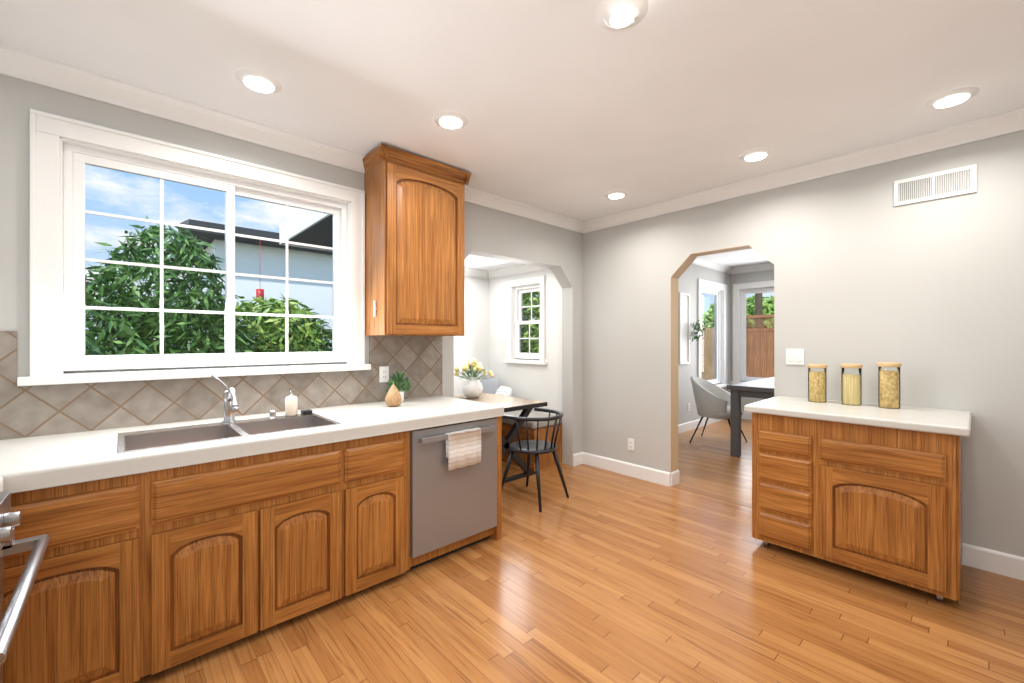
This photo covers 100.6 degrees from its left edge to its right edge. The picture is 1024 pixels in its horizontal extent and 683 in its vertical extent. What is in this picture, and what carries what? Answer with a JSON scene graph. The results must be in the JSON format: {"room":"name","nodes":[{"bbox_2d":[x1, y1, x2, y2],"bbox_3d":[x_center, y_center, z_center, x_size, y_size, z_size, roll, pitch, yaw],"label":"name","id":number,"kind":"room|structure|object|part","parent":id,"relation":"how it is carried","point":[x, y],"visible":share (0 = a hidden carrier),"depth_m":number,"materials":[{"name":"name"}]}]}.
{"room":"kitchen","nodes":[
{"label":"kitchen","id":0,"kind":"room"},
{"bbox_2d":[0,74,730,465],"bbox_3d":[0.550,0.027,4.632,9.300,2.660,0.150,0,0,-42],"label":"wall","id":1,"kind":"structure","parent":0,"point":[494,234],"depth_m":2.72,"materials":[{"name":"paint"}]},
{"bbox_2d":[17,109,370,385],"bbox_3d":[-1.684,-0.435,2.549,1.660,1.275,0.198,0,0,-42],"label":"window","id":2,"kind":"structure","parent":1,"relation":"in","point":[64,151],"depth_m":2.29,"materials":[{"name":"white wood"}]},
{"bbox_3d":[-1.709,-0.413,2.575,1.386,1.116,0.080,0,0,-43],"label":"frame","id":3,"kind":"part","parent":2,"relation":"part of","materials":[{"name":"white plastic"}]},
{"bbox_3d":[-1.708,-0.413,2.574,1.238,0.968,0.035,0,0,-43],"label":"glass","id":4,"kind":"part","parent":2,"relation":"part of","materials":[{"name":"clear glass"}]},
{"bbox_2d":[0,328,442,464],"bbox_3d":[-1.641,0.197,2.512,2.895,0.490,0.010,0,0,-43],"label":"backsplash","id":5,"kind":"structure","parent":1,"relation":"attached to","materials":[{"name":"tile"}]},
{"bbox_2d":[379,366,388,381],"bbox_3d":[-0.943,0.242,3.138,0.072,0.116,0.010,0,0,-42],"label":"outlet","id":6,"kind":"object","parent":5,"relation":"attached to","point":[383,373],"visible":0.98,"depth_m":3.13,"materials":[{"name":"white plastic"}]},
{"bbox_2d":[0,44,586,233],"bbox_3d":[-0.939,-1.253,3.112,4.750,0.100,0.079,0,0,-42],"label":"crown molding","id":7,"kind":"structure","parent":1,"relation":"attached to","point":[32,68],"depth_m":2.36,"materials":[{"name":"white"}]},
{"bbox_2d":[363,148,467,339],"bbox_3d":[-0.706,-0.643,3.146,0.650,1.200,0.337,0,0,-42],"label":"upper cabinet","id":8,"kind":"object","parent":1,"relation":"attached to","point":[414,209],"depth_m":2.97,"materials":[{"name":"brown wood"}]},
{"bbox_2d":[679,292,689,363],"bbox_3d":[2.584,-0.193,6.372,0.310,1.060,0.028,0,0,-42],"label":"picture frame","id":9,"kind":"object","parent":1,"relation":"attached to","point":[684,328],"visible":1,"depth_m":6.38,"materials":[{"name":"white wood"}]},
{"bbox_2d":[689,320,705,340],"bbox_3d":[2.829,-0.165,6.441,0.441,0.340,0.256,0,0,-42],"label":"plant","id":10,"kind":"object","parent":1,"relation":"attached to","point":[695,334],"visible":0.98,"depth_m":6.44,"materials":[{"name":"green plant"}]},
{"bbox_3d":[2.791,-0.108,6.494,0.120,0.090,0.128,0,0,-43],"label":"pot","id":11,"kind":"part","parent":10,"relation":"part of","materials":[{"name":"white ceramic"}]},
{"bbox_2d":[678,417,720,433],"bbox_3d":[2.413,1.293,6.226,4.100,0.128,0.017,0,0,-42],"label":"baseboard","id":12,"kind":"structure","parent":1,"relation":"attached to","point":[684,427],"depth_m":6.57,"materials":[{"name":"white"}]},
{"bbox_2d":[698,278,728,387],"bbox_3d":[3.303,-0.105,7.119,1.190,1.775,0.198,0,0,-42],"label":"window","id":13,"kind":"structure","parent":1,"relation":"in","point":[718,291],"depth_m":7.39,"materials":[{"name":"white wood"}]},
{"label":"glass","id":14,"kind":"part","parent":13,"relation":"part of","materials":[{"name":"clear glass"}]},
{"bbox_3d":[3.279,-0.078,7.146,0.896,1.606,0.080,0,0,-43],"label":"frame","id":15,"kind":"part","parent":13,"relation":"part of","materials":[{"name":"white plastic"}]},
{"bbox_2d":[692,257,735,273],"bbox_3d":[2.434,-1.253,6.203,4.100,0.100,0.079,0,0,-42],"label":"crown molding","id":16,"kind":"structure","parent":1,"relation":"attached to","point":[699,261],"depth_m":7.04,"materials":[{"name":"white"}]},
{"bbox_2d":[454,276,489,394],"bbox_3d":[-1.042,0.207,5.207,2.130,2.300,0.150,0,0,-42],"label":"wall","id":17,"kind":"structure","parent":0,"point":[482,340],"depth_m":5.61,"materials":[{"name":"paint"}]},
{"bbox_2d":[464,267,487,278],"bbox_3d":[-0.964,-0.893,5.123,1.830,0.100,0.079,0,0,-42],"label":"crown molding","id":18,"kind":"structure","parent":17,"relation":"attached to","point":[468,272],"depth_m":5.57,"materials":[{"name":"white"}]},
{"bbox_2d":[464,254,521,270],"bbox_3d":[-0.586,-0.993,4.710,2.130,0.100,1.500,0,0,-42],"label":"ceiling","id":19,"kind":"structure","parent":0,"point":[478,262],"depth_m":5.14,"materials":[{"name":"paint"}]},
{"bbox_2d":[0,0,1023,267],"bbox_3d":[2.054,-1.353,2.991,9.300,0.100,4.600,0,0,-42],"label":"ceiling","id":20,"kind":"structure","parent":0,"point":[570,108],"depth_m":2.07,"materials":[{"name":"paint"}]},
{"bbox_2d":[235,69,281,93],"bbox_3d":[-1.247,-1.288,2.091,0.198,0.030,0.219,0,0,-42],"label":"recessed light","id":21,"kind":"object","parent":20,"relation":"in","point":[256,80],"depth_m":2.11,"materials":[{"name":"white"}]},
{"bbox_3d":[-1.268,-1.286,2.132,0.131,0.003,0.131,0,0,-42],"label":"recessed ceiling light lense","id":22,"kind":"part","parent":21,"relation":"part of","materials":[{"name":"white glass"}]},
{"bbox_2d":[433,111,467,128],"bbox_3d":[-0.357,-1.288,2.451,0.196,0.030,0.210,0,0,-42],"label":"recessed light","id":23,"kind":"object","parent":20,"relation":"in","point":[445,119],"depth_m":2.47,"materials":[{"name":"white"}]},
{"bbox_3d":[-0.360,-1.286,2.503,0.131,0.003,0.131,0,0,-42],"label":"recessed ceiling light lense","id":24,"kind":"part","parent":23,"relation":"part of","materials":[{"name":"white glass"}]},
{"bbox_2d":[605,190,627,198],"bbox_3d":[0.911,-1.288,3.702,0.237,0.030,0.209,0,0,-42],"label":"recessed light","id":25,"kind":"object","parent":20,"relation":"in","point":[617,194],"depth_m":3.73,"materials":[{"name":"white"}]},
{"bbox_3d":[0.924,-1.286,3.767,0.131,0.003,0.131,0,0,-42],"label":"recessed ceiling light lense","id":26,"kind":"part","parent":25,"relation":"part of","materials":[{"name":"white glass"}]},
{"bbox_2d":[595,0,647,30],"bbox_3d":[0.422,-1.272,1.645,0.197,0.067,0.194,0,0,-42],"label":"recessed light","id":27,"kind":"object","parent":20,"relation":"in","point":[606,10],"depth_m":1.66,"materials":[{"name":"white"}]},
{"bbox_3d":[0.434,-1.272,1.672,0.088,0.067,0.061,0,0,-12],"label":"recessed ceiling light lense","id":28,"kind":"part","parent":27,"relation":"part of","materials":[{"name":"white glass"}]},
{"bbox_2d":[739,148,772,160],"bbox_3d":[1.676,-1.288,2.912,0.236,0.030,0.197,0,0,-42],"label":"recessed light","id":29,"kind":"object","parent":20,"relation":"in","point":[760,153],"depth_m":2.94,"materials":[{"name":"white"}]},
{"bbox_3d":[1.699,-1.286,2.965,0.131,0.003,0.131,0,0,-42],"label":"recessed ceiling light lense","id":30,"kind":"part","parent":29,"relation":"part of","materials":[{"name":"white glass"}]},
{"bbox_2d":[925,87,979,108],"bbox_3d":[2.313,-1.288,2.236,0.239,0.030,0.196,0,0,-42],"label":"recessed light","id":31,"kind":"object","parent":20,"relation":"in","point":[956,96],"depth_m":2.25,"materials":[{"name":"white"}]},
{"bbox_3d":[2.352,-1.286,2.274,0.131,0.003,0.131,0,0,-42],"label":"recessed ceiling light lense","id":32,"kind":"part","parent":31,"relation":"part of","materials":[{"name":"white glass"}]},
{"bbox_2d":[490,269,561,415],"bbox_3d":[0.195,0.207,5.323,0.150,2.300,1.350,0,0,-42],"label":"wall","id":33,"kind":"structure","parent":0,"point":[526,381],"depth_m":5.13,"materials":[{"name":"paint"}]},
{"bbox_2d":[488,264,549,278],"bbox_3d":[0.140,-0.893,5.212,0.078,0.100,1.260,0,0,-42],"label":"crown molding","id":34,"kind":"structure","parent":33,"relation":"attached to","point":[522,268],"depth_m":5.34,"materials":[{"name":"white wood"}]},
{"bbox_2d":[503,276,547,364],"bbox_3d":[0.206,-0.251,5.272,0.198,1.045,0.730,0,0,-42],"label":"nook window","id":35,"kind":"structure","parent":33,"relation":"in","point":[516,289],"depth_m":5.38,"materials":[{"name":"white wood"}]},
{"bbox_3d":[0.232,-0.238,5.296,0.035,0.758,0.348,0,0,-43],"label":"glass","id":36,"kind":"part","parent":35,"relation":"part of","materials":[{"name":"clear glass"}]},
{"bbox_3d":[0.233,-0.238,5.297,0.080,0.906,0.496,0,0,-43],"label":"frame","id":37,"kind":"part","parent":35,"relation":"part of","materials":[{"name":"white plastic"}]},
{"bbox_2d":[134,419,1023,682],"bbox_3d":[1.547,1.386,3.544,9.300,0.062,6.100,0,0,-42],"label":"floor","id":38,"kind":"structure","parent":0,"point":[599,575],"depth_m":2.13,"materials":[{"name":"brown wood"}]},
{"bbox_2d":[0,476,49,682],"bbox_3d":[-1.580,0.817,0.890,0.793,1.080,0.915,0,0,-42],"label":"range","id":39,"kind":"object","parent":38,"relation":"on","point":[10,618],"visible":1,"depth_m":1.17,"materials":[{"name":"stainless steel"},{"name":"black glass"},{"name":"black paint"}]},
{"bbox_2d":[0,476,3,593],"bbox_3d":[-1.884,0.476,1.131,0.670,0.068,0.150,0,0,-43],"label":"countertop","id":40,"kind":"structure","parent":39,"relation":"on","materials":[{"name":"white stone"}]},
{"bbox_2d":[0,420,175,682],"bbox_3d":[-1.839,0.898,1.813,0.548,0.918,0.768,0,0,-42],"label":"base cabinet","id":41,"kind":"object","parent":38,"relation":"on","point":[100,607],"depth_m":1.60,"materials":[{"name":"brown wood"}]},
{"bbox_2d":[0,406,503,495],"bbox_3d":[-1.379,0.481,2.226,2.895,0.079,0.783,0,0,-42],"label":"countertop","id":42,"kind":"structure","parent":41,"relation":"on","point":[67,474],"depth_m":1.80,"materials":[{"name":"white stone"}]},
{"bbox_2d":[210,374,275,423],"bbox_3d":[-1.416,0.305,2.283,0.308,0.266,0.229,0,0,-43],"label":"faucet","id":43,"kind":"object","parent":42,"relation":"on","point":[231,406],"depth_m":2.28,"materials":[{"name":"silver metal"}]},
{"bbox_2d":[285,388,297,416],"bbox_3d":[-1.300,0.358,2.506,0.066,0.160,0.070,0,0,-43],"label":"soap dispenser","id":44,"kind":"object","parent":42,"relation":"on","point":[291,402],"depth_m":2.48,"materials":[{"name":"white plastic"}]},
{"bbox_2d":[385,382,401,406],"bbox_3d":[-0.810,0.358,2.904,0.110,0.166,0.110,0,0,-42],"label":"pear ornament","id":45,"kind":"object","parent":42,"relation":"on","point":[393,397],"visible":1,"depth_m":2.87,"materials":[{"name":"brown wood"}]},
{"bbox_2d":[386,372,410,401],"bbox_3d":[-0.821,0.327,3.092,0.188,0.228,0.186,0,0,-42],"label":"potted plant","id":46,"kind":"object","parent":42,"relation":"on","point":[395,379],"visible":0.81,"depth_m":3.08,"materials":[{"name":"green plant"}]},
{"bbox_2d":[164,404,359,664],"bbox_3d":[-1.411,0.898,2.206,0.916,0.918,0.768,0,0,-42],"label":"base cabinet","id":47,"kind":"object","parent":38,"relation":"on","point":[182,520],"depth_m":1.97,"materials":[{"name":"brown wood"}]},
{"bbox_2d":[312,400,411,590],"bbox_3d":[-1.011,0.898,2.572,0.441,0.918,0.768,0,0,-42],"label":"base cabinet","id":48,"kind":"object","parent":38,"relation":"on","point":[385,461],"depth_m":2.36,"materials":[{"name":"brown wood"}]},
{"bbox_2d":[360,392,501,568],"bbox_3d":[-0.586,0.898,2.962,0.712,0.918,0.768,0,0,-42],"label":"base cabinet","id":49,"kind":"object","parent":38,"relation":"on","point":[457,468],"depth_m":2.67,"materials":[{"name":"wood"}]},
{"bbox_2d":[361,405,496,571],"bbox_3d":[-0.567,0.934,2.921,0.640,0.845,0.763,0,0,-43],"label":"dishwasher","id":50,"kind":"object","parent":49,"relation":"in","point":[452,465],"depth_m":2.62,"materials":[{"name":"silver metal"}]},
{"bbox_2d":[445,427,481,470],"bbox_3d":[-0.301,0.667,2.660,0.252,0.219,0.050,0,0,-43],"label":"towel","id":51,"kind":"object","parent":50,"relation":"hanging from","point":[462,444],"depth_m":2.63,"materials":[{"name":"beige fabric"}]},
{"bbox_2d":[454,393,546,482],"bbox_3d":[-0.311,0.993,4.385,0.843,0.771,1.058,0,0,-42],"label":"table","id":52,"kind":"object","parent":38,"relation":"on","point":[525,406],"visible":0.38,"depth_m":4.23,"materials":[{"name":"brown wood"}]},
{"bbox_2d":[454,358,493,397],"bbox_3d":[-0.429,0.390,4.601,0.438,0.432,0.491,0,0,-42],"label":"flower vase","id":53,"kind":"object","parent":52,"relation":"on","point":[472,387],"visible":1,"depth_m":4.52,"materials":[{"name":"white ceramic"}]},
{"bbox_3d":[-0.425,0.493,4.586,0.224,0.225,0.224,0,0,-43],"label":"pot","id":54,"kind":"part","parent":53,"relation":"part of","materials":[{"name":"white ceramic"}]},
{"bbox_2d":[482,386,561,470],"bbox_3d":[0.114,0.957,4.923,0.500,0.801,0.860,0,0,-42],"label":"bench","id":55,"kind":"object","parent":38,"relation":"on","point":[493,386],"depth_m":4.66,"materials":[{"name":"brown wood"}]},
{"bbox_2d":[480,377,499,386],"bbox_3d":[-0.826,0.910,4.971,1.820,0.894,0.480,0,0,-42],"label":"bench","id":56,"kind":"object","parent":55,"relation":"on","point":[489,382],"depth_m":5.39,"materials":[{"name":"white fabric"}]},
{"bbox_2d":[480,377,499,409],"bbox_3d":[-0.310,0.657,5.437,0.168,0.388,0.400,0,0,-43],"label":"pillow","id":57,"kind":"object","parent":56,"relation":"on","point":[490,385],"depth_m":5.35,"materials":[{"name":"grey fabric"}]},
{"bbox_2d":[502,407,568,511],"bbox_3d":[0.176,0.988,3.678,0.541,0.744,0.523,0,0,-42],"label":"spindle chair","id":58,"kind":"object","parent":38,"relation":"on","point":[535,448],"visible":1,"depth_m":3.57,"materials":[{"name":"black paint"}]},
{"bbox_2d":[689,376,746,442],"bbox_3d":[2.766,0.924,5.718,0.640,0.874,0.682,0,0,-42],"label":"dining chair","id":59,"kind":"object","parent":38,"relation":"on","point":[712,401],"visible":0.85,"depth_m":5.60,"materials":[{"name":"grey fabric"}]},
{"bbox_2d":[727,377,773,456],"bbox_3d":[3.534,0.937,5.284,1.780,0.840,0.980,0,0,-42],"label":"dining table","id":60,"kind":"object","parent":38,"relation":"on","point":[762,388],"visible":0.27,"depth_m":5.00,"materials":[{"name":"grey"}]},
{"bbox_2d":[744,396,971,601],"bbox_3d":[2.156,0.889,2.695,0.741,0.935,1.025,0,0,-42],"label":"base cabinet","id":61,"kind":"object","parent":38,"relation":"on","point":[872,489],"visible":1,"depth_m":2.40,"materials":[{"name":"brown wood"}]},
{"bbox_2d":[807,364,826,402],"bbox_3d":[2.142,0.290,2.984,0.116,0.261,0.116,0,0,-42],"label":"pasta jar","id":62,"kind":"object","parent":61,"relation":"on","point":[817,386],"visible":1,"depth_m":2.95,"materials":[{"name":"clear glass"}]},
{"bbox_3d":[2.142,0.173,2.984,0.116,0.026,0.116,0,0,-43],"label":"lid","id":63,"kind":"part","parent":62,"relation":"part of","materials":[{"name":"brown wood"}]},
{"bbox_2d":[840,364,862,405],"bbox_3d":[2.270,0.285,2.844,0.116,0.271,0.116,0,0,-42],"label":"pasta jar","id":64,"kind":"object","parent":61,"relation":"on","point":[851,389],"visible":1,"depth_m":2.81,"materials":[{"name":"clear glass"}]},
{"bbox_3d":[2.270,0.163,2.844,0.116,0.026,0.116,0,0,-43],"label":"lid","id":65,"kind":"part","parent":64,"relation":"part of","materials":[{"name":"brown wood"}]},
{"bbox_2d":[877,362,901,408],"bbox_3d":[2.398,0.278,2.704,0.116,0.286,0.116,0,0,-42],"label":"pasta jar","id":66,"kind":"object","parent":61,"relation":"on","point":[889,389],"visible":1,"depth_m":2.67,"materials":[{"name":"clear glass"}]},
{"bbox_3d":[2.398,0.148,2.704,0.116,0.026,0.116,0,0,-43],"label":"lid","id":67,"kind":"part","parent":66,"relation":"part of","materials":[{"name":"brown wood"}]},
{"bbox_2d":[731,270,773,411],"bbox_3d":[5.089,0.027,6.451,0.150,2.660,3.300,0,0,-42],"label":"wall","id":68,"kind":"structure","parent":0,"point":[758,276],"depth_m":7.43,"materials":[{"name":"paint"}]},
{"bbox_2d":[741,412,751,419],"bbox_3d":[5.037,1.293,6.383,0.017,0.128,3.270,0,0,-42],"label":"baseboard","id":69,"kind":"structure","parent":68,"relation":"attached to","point":[746,415],"depth_m":7.40,"materials":[{"name":"white paint"}]},
{"bbox_2d":[730,280,773,383],"bbox_3d":[4.678,-0.136,6.861,0.198,1.775,2.130,0,0,-42],"label":"window","id":70,"kind":"structure","parent":68,"relation":"in","point":[741,291],"depth_m":7.51,"materials":[{"name":"white wood"}]},
{"bbox_2d":[736,263,773,273],"bbox_3d":[5.034,-1.253,6.340,0.078,0.100,3.210,0,0,-42],"label":"crown molding","id":71,"kind":"structure","parent":68,"relation":"attached to","point":[762,267],"depth_m":7.28,"materials":[{"name":"white wood"}]},
{"bbox_2d":[582,130,1023,556],"bbox_3d":[2.344,0.027,3.156,0.150,2.660,4.450,0,0,-42],"label":"wall","id":72,"kind":"structure","parent":0,"point":[928,295],"depth_m":2.93,"materials":[{"name":"paint"}]},
{"bbox_2d":[579,452,672,486],"bbox_3d":[1.125,1.293,4.345,0.040,0.128,1.049,0,0,-42],"label":"baseboard","id":73,"kind":"structure","parent":72,"relation":"attached to","point":[625,468],"depth_m":4.30,"materials":[{"name":"white wood"}]},
{"bbox_2d":[628,438,634,450],"bbox_3d":[1.200,1.037,4.284,0.010,0.116,0.072,0,0,-42],"label":"electrical outlet","id":74,"kind":"object","parent":72,"relation":"attached to","point":[631,444],"visible":1,"depth_m":4.28,"materials":[{"name":"white plastic"}]},
{"bbox_2d":[673,470,679,483],"bbox_3d":[1.266,1.293,4.455,0.017,0.128,1.019,0,0,-42],"label":"baseboard","id":75,"kind":"structure","parent":72,"relation":"attached to","point":[676,474],"depth_m":4.03,"materials":[{"name":"white"}]},
{"bbox_2d":[670,245,751,471],"bbox_3d":[1.766,0.217,3.786,0.148,2.020,0.671,0,0,-42],"label":"liner","id":76,"kind":"object","parent":72,"relation":"attached to","point":[683,267],"visible":0.93,"depth_m":4.01,"materials":[{"name":"beige wood"}]},
{"bbox_2d":[786,349,803,364],"bbox_3d":[2.156,0.117,3.241,0.010,0.120,0.120,0,0,-42],"label":"switch plate","id":77,"kind":"object","parent":72,"relation":"attached to","point":[794,356],"visible":1,"depth_m":3.24,"materials":[{"name":"white plastic"}]},
{"bbox_2d":[584,108,1023,231],"bbox_3d":[2.205,-1.253,3.137,0.078,0.100,4.110,0,0,-42],"label":"crown molding","id":78,"kind":"structure","parent":72,"relation":"attached to","point":[1012,121],"depth_m":3.01,"materials":[{"name":"white"}]},
{"bbox_2d":[894,164,976,205],"bbox_3d":[2.662,-0.981,2.688,0.013,0.165,0.370,0,0,-42],"label":"air vent","id":79,"kind":"object","parent":72,"relation":"in","point":[947,183],"visible":1,"depth_m":2.67,"materials":[{"name":"white metal"}]},
{"bbox_2d":[962,543,1023,580],"bbox_3d":[2.853,1.293,2.476,0.017,0.128,2.380,0,0,-42],"label":"baseboard","id":80,"kind":"structure","parent":72,"relation":"attached to","point":[998,562],"depth_m":2.49,"materials":[{"name":"white wood"}]},
{"label":"outside","id":81,"kind":"structure","parent":0,"visible":0},
{"bbox_3d":[0.785,1.492,4.745,120.000,0.130,120.000,0,0,-43],"label":"ground","id":82,"kind":"structure","parent":81,"visible":0},
{"bbox_2d":[85,215,332,355],"bbox_3d":[-3.349,0.290,4.384,5.345,2.726,3.392,0,0,-42],"label":"bushes","id":83,"kind":"object","parent":82,"relation":"on","point":[112,327],"depth_m":3.59,"materials":[{"name":"green plant"}]},
{"bbox_2d":[178,219,332,351],"bbox_3d":[-3.091,-0.383,10.382,7.900,3.620,2.450,0,0,-42],"label":"house","id":84,"kind":"structure","parent":82,"relation":"on","point":[300,290],"depth_m":8.02,"materials":[{"name":"white"}]},
{"bbox_2d":[279,209,332,251],"bbox_3d":[-0.771,-1.153,4.845,2.920,0.220,1.930,0,0,-42],"label":"roof eaves","id":85,"kind":"object","parent":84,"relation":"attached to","point":[312,233],"depth_m":4.18,"materials":[{"name":"grey"}]},
{"bbox_2d":[521,291,539,352],"bbox_3d":[0.446,-0.286,8.501,2.875,3.426,2.864,0,0,-42],"label":"trees","id":86,"kind":"object","parent":82,"relation":"on","point":[535,316],"depth_m":7.43,"materials":[{"name":"green plant"}]},
{"bbox_2d":[526,314,773,379],"bbox_3d":[4.109,0.367,10.425,6.575,2.120,12.115,0,0,-42],"label":"fence","id":87,"kind":"object","parent":82,"relation":"on","point":[759,356],"depth_m":10.71,"materials":[{"name":"brown wood"}]},
{"bbox_2d":[701,295,773,328],"bbox_3d":[13.078,-0.421,16.675,5.388,3.696,11.636,0,0,-42],"label":"tree","id":88,"kind":"object","parent":82,"relation":"on","point":[768,308],"depth_m":17.65,"materials":[{"name":"green plant"}]},
{"bbox_2d":[755,293,762,328],"bbox_3d":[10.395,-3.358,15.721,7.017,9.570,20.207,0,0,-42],"label":"utility pole","id":89,"kind":"object","parent":82,"relation":"on","point":[758,303],"depth_m":16.03,"materials":[{"name":"brown wood"}]},
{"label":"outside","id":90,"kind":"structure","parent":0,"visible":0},
{"bbox_2d":[256,289,263,299],"bbox_3d":[-4.307,-1.238,7.268,0.119,1.090,0.119,0,0,-42],"label":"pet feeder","id":91,"kind":"object","parent":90,"point":[259,292],"depth_m":7.22,"materials":[{"name":"red plastic"}]}
]}

